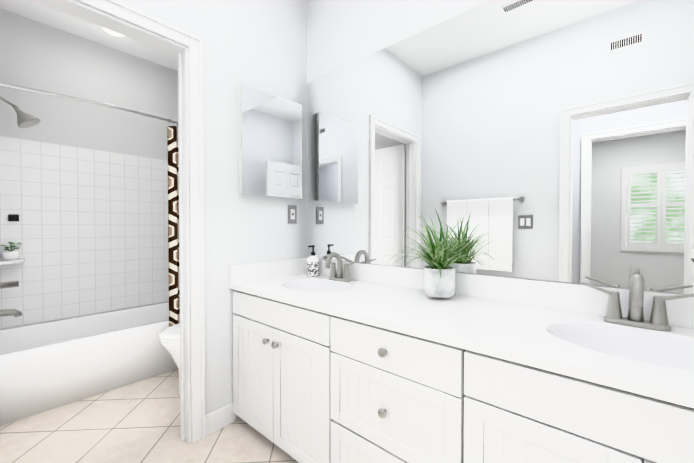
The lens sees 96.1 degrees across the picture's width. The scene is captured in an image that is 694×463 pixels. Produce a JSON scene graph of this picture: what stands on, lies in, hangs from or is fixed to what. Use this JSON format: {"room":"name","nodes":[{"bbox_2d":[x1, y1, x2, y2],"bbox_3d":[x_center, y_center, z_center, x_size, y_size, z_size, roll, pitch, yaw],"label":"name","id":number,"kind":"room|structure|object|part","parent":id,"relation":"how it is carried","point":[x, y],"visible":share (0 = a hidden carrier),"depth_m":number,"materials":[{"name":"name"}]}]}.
{"room":"bathroom","nodes":[
{"label":"bathroom","id":0,"kind":"room"},
{"bbox_2d":[0,9,177,160],"bbox_3d":[-2.131,-0.268,2.785,0.120,2.700,1.970,1,1,41],"label":"wall","id":1,"kind":"structure","parent":0,"point":[38,55],"depth_m":2.58,"materials":[{"name":"grey paint"}]},
{"bbox_2d":[0,258,24,264],"bbox_3d":[-2.413,0.215,2.146,0.290,0.022,0.290,1,1,41],"label":"corner shelf","id":2,"kind":"object","parent":1,"relation":"attached to","point":[6,262],"visible":0.98,"depth_m":2.19,"materials":[{"name":"white ceramic"}]},
{"bbox_2d":[0,242,21,259],"bbox_3d":[-2.417,0.138,2.244,0.129,0.129,0.125,1,1,41],"label":"potted plant","id":3,"kind":"object","parent":2,"relation":"on","point":[10,254],"visible":1,"depth_m":2.22,"materials":[{"name":"white ceramic"}]},
{"bbox_2d":[0,96,39,127],"bbox_3d":[-2.209,-0.800,1.995,0.122,0.227,0.353,1,1,41],"label":"shower head","id":4,"kind":"object","parent":1,"relation":"attached to","point":[25,120],"visible":1,"depth_m":2.05},
{"bbox_2d":[0,136,168,328],"bbox_3d":[-2.113,0.006,2.713,0.008,1.405,1.560,1,1,41],"label":"wall tile","id":5,"kind":"structure","parent":1,"relation":"attached to","point":[88,230],"depth_m":2.59,"materials":[{"name":"white tile"}]},
{"bbox_2d":[8,214,18,220],"bbox_3d":[-2.458,-0.101,2.299,0.016,0.050,0.055,1,1,41],"label":"hook","id":6,"kind":"object","parent":5,"relation":"attached to","point":[13,217],"visible":1,"depth_m":2.29,"materials":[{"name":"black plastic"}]},
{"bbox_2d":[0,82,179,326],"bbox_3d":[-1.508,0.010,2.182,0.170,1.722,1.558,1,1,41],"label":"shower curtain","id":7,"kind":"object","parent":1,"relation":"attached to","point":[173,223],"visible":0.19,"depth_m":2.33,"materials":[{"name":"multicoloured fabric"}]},
{"bbox_3d":[-1.805,0.197,2.445,0.812,1.780,1.560,1,1,41],"label":"wall tiles","id":8,"kind":"structure","parent":1,"relation":"attached to","visible":0},
{"bbox_2d":[0,281,18,288],"bbox_3d":[-2.260,0.348,1.980,0.170,0.170,0.239,1,1,41],"label":"shower valve","id":9,"kind":"object","parent":8,"relation":"attached to","point":[10,284],"visible":1,"depth_m":2.03,"materials":[{"name":"silver metal"}]},
{"bbox_2d":[0,309,21,316],"bbox_3d":[-2.255,0.521,1.988,0.060,0.089,0.255,1,1,41],"label":"tub spout","id":10,"kind":"object","parent":8,"relation":"attached to","point":[11,312],"visible":1,"depth_m":2.03,"materials":[{"name":"silver metal"}]},
{"bbox_2d":[0,0,177,70],"bbox_3d":[-1.515,-1.706,2.251,1.725,0.190,1.930,1,1,41],"label":"ceiling","id":11,"kind":"structure","parent":0,"point":[47,15],"depth_m":2.49,"materials":[{"name":"white paint"}]},
{"bbox_2d":[102,27,123,36],"bbox_3d":[-1.839,-1.589,2.463,0.170,0.048,0.170,1,1,41],"label":"light","id":12,"kind":"object","parent":11,"relation":"attached to","point":[112,32],"visible":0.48,"depth_m":2.46,"materials":[{"name":"white"}]},
{"bbox_2d":[0,369,298,462],"bbox_3d":[-1.409,1.173,-0.110,5.410,0.100,5.600,1,1,41],"label":"floor","id":13,"kind":"structure","parent":0,"point":[138,422],"depth_m":1.67,"materials":[{"name":"tile"}]},
{"bbox_2d":[0,301,177,425],"bbox_3d":[-1.826,0.894,2.474,0.749,0.385,1.538,1,1,41],"label":"bathtub","id":14,"kind":"object","parent":13,"relation":"on","point":[48,365],"visible":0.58,"depth_m":2.13,"materials":[{"name":"white ceramic"}]},
{"bbox_2d":[159,323,179,395],"bbox_3d":[-0.962,0.692,2.252,0.466,0.796,0.706,1,1,41],"label":"toilet","id":15,"kind":"object","parent":13,"relation":"on","point":[169,337],"visible":0.15,"depth_m":2.00,"materials":[{"name":"white ceramic"}]},
{"bbox_2d":[230,258,693,462],"bbox_3d":[0.313,0.651,1.298,2.113,0.904,0.602,1,1,41],"label":"bathroom vanity","id":16,"kind":"object","parent":13,"relation":"on","point":[313,386],"depth_m":1.05,"materials":[{"name":"white wood"}]},
{"bbox_2d":[307,245,318,276],"bbox_3d":[-0.224,0.191,2.056,0.078,0.201,0.079,1,1,41],"label":"soap dispenser","id":17,"kind":"object","parent":16,"relation":"on","point":[312,265],"visible":0.98,"depth_m":2.03,"materials":[{"name":"white ceramic"}]},
{"bbox_3d":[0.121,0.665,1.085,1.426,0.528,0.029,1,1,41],"label":"vanity knob","id":18,"kind":"part","parent":16,"relation":"part of","materials":[{"name":"silver metal"}]},
{"bbox_2d":[321,252,358,281],"bbox_3d":[-0.074,0.209,1.854,0.288,0.172,0.144,1,1,41],"label":"faucet","id":19,"kind":"object","parent":16,"relation":"on","point":[341,275],"visible":1,"depth_m":1.86,"materials":[{"name":"silver metal"}]},
{"bbox_2d":[386,209,492,299],"bbox_3d":[0.352,0.102,1.377,0.481,0.399,0.398,1,1,41],"label":"potted plant","id":20,"kind":"object","parent":16,"relation":"on","point":[438,276],"visible":1,"depth_m":1.37,"materials":[{"name":"green plant"}]},
{"bbox_3d":[0.318,0.317,1.298,2.112,0.236,0.584,1,1,41],"label":"bathroom vanity top","id":21,"kind":"part","parent":16,"relation":"part of","materials":[{"name":"white stone"}]},
{"bbox_2d":[581,274,693,330],"bbox_3d":[0.916,0.221,0.987,0.288,0.172,0.144,1,1,41],"label":"faucet","id":22,"kind":"object","parent":16,"relation":"on","point":[658,320],"visible":1,"depth_m":0.99,"materials":[{"name":"silver metal"}]},
{"bbox_2d":[75,0,306,419],"bbox_3d":[-0.883,-0.296,1.604,0.105,2.790,1.940,1,1,41],"label":"wall","id":23,"kind":"structure","parent":0,"point":[260,44],"depth_m":1.78,"materials":[{"name":"white paint"}]},
{"bbox_2d":[33,0,204,442],"bbox_3d":[-1.103,0.048,1.357,0.156,2.109,0.900,1,1,41],"label":"door frame","id":24,"kind":"structure","parent":23,"relation":"attached to","point":[191,238],"depth_m":1.61,"materials":[{"name":"white wood"}]},
{"bbox_2d":[205,403,232,425],"bbox_3d":[-0.639,1.038,1.994,0.017,0.110,0.655,1,1,41],"label":"baseboard","id":25,"kind":"structure","parent":23,"relation":"attached to","point":[220,418],"depth_m":1.72,"materials":[{"name":"white wood"}]},
{"bbox_2d":[239,82,301,198],"bbox_3d":[-0.468,-0.535,1.958,0.044,0.633,0.445,1,1,41],"label":"medicine cabinet mirror","id":26,"kind":"object","parent":23,"relation":"attached to","point":[270,144],"visible":0.97,"depth_m":1.91,"materials":[{"name":"mirror glass"},{"name":"chrome"}]},
{"bbox_2d":[288,205,296,223],"bbox_3d":[-0.368,-0.115,2.106,0.010,0.124,0.072,1,1,41],"label":"outlet","id":27,"kind":"object","parent":23,"relation":"attached to","point":[292,214],"visible":1,"depth_m":2.10,"materials":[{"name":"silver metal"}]},
{"bbox_2d":[307,0,680,293],"bbox_3d":[0.689,-0.294,1.436,2.480,2.790,0.120,1,1,41],"label":"wall","id":28,"kind":"structure","parent":0,"point":[341,33],"depth_m":1.87,"materials":[{"name":"white paint"}]},
{"bbox_2d":[307,0,693,293],"bbox_3d":[0.504,-0.418,1.512,2.080,1.224,0.005,1,1,41],"label":"vanity mirror","id":29,"kind":"object","parent":28,"relation":"attached to","point":[549,140],"visible":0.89,"depth_m":1.30,"materials":[{"name":"clear glass"}]}
]}

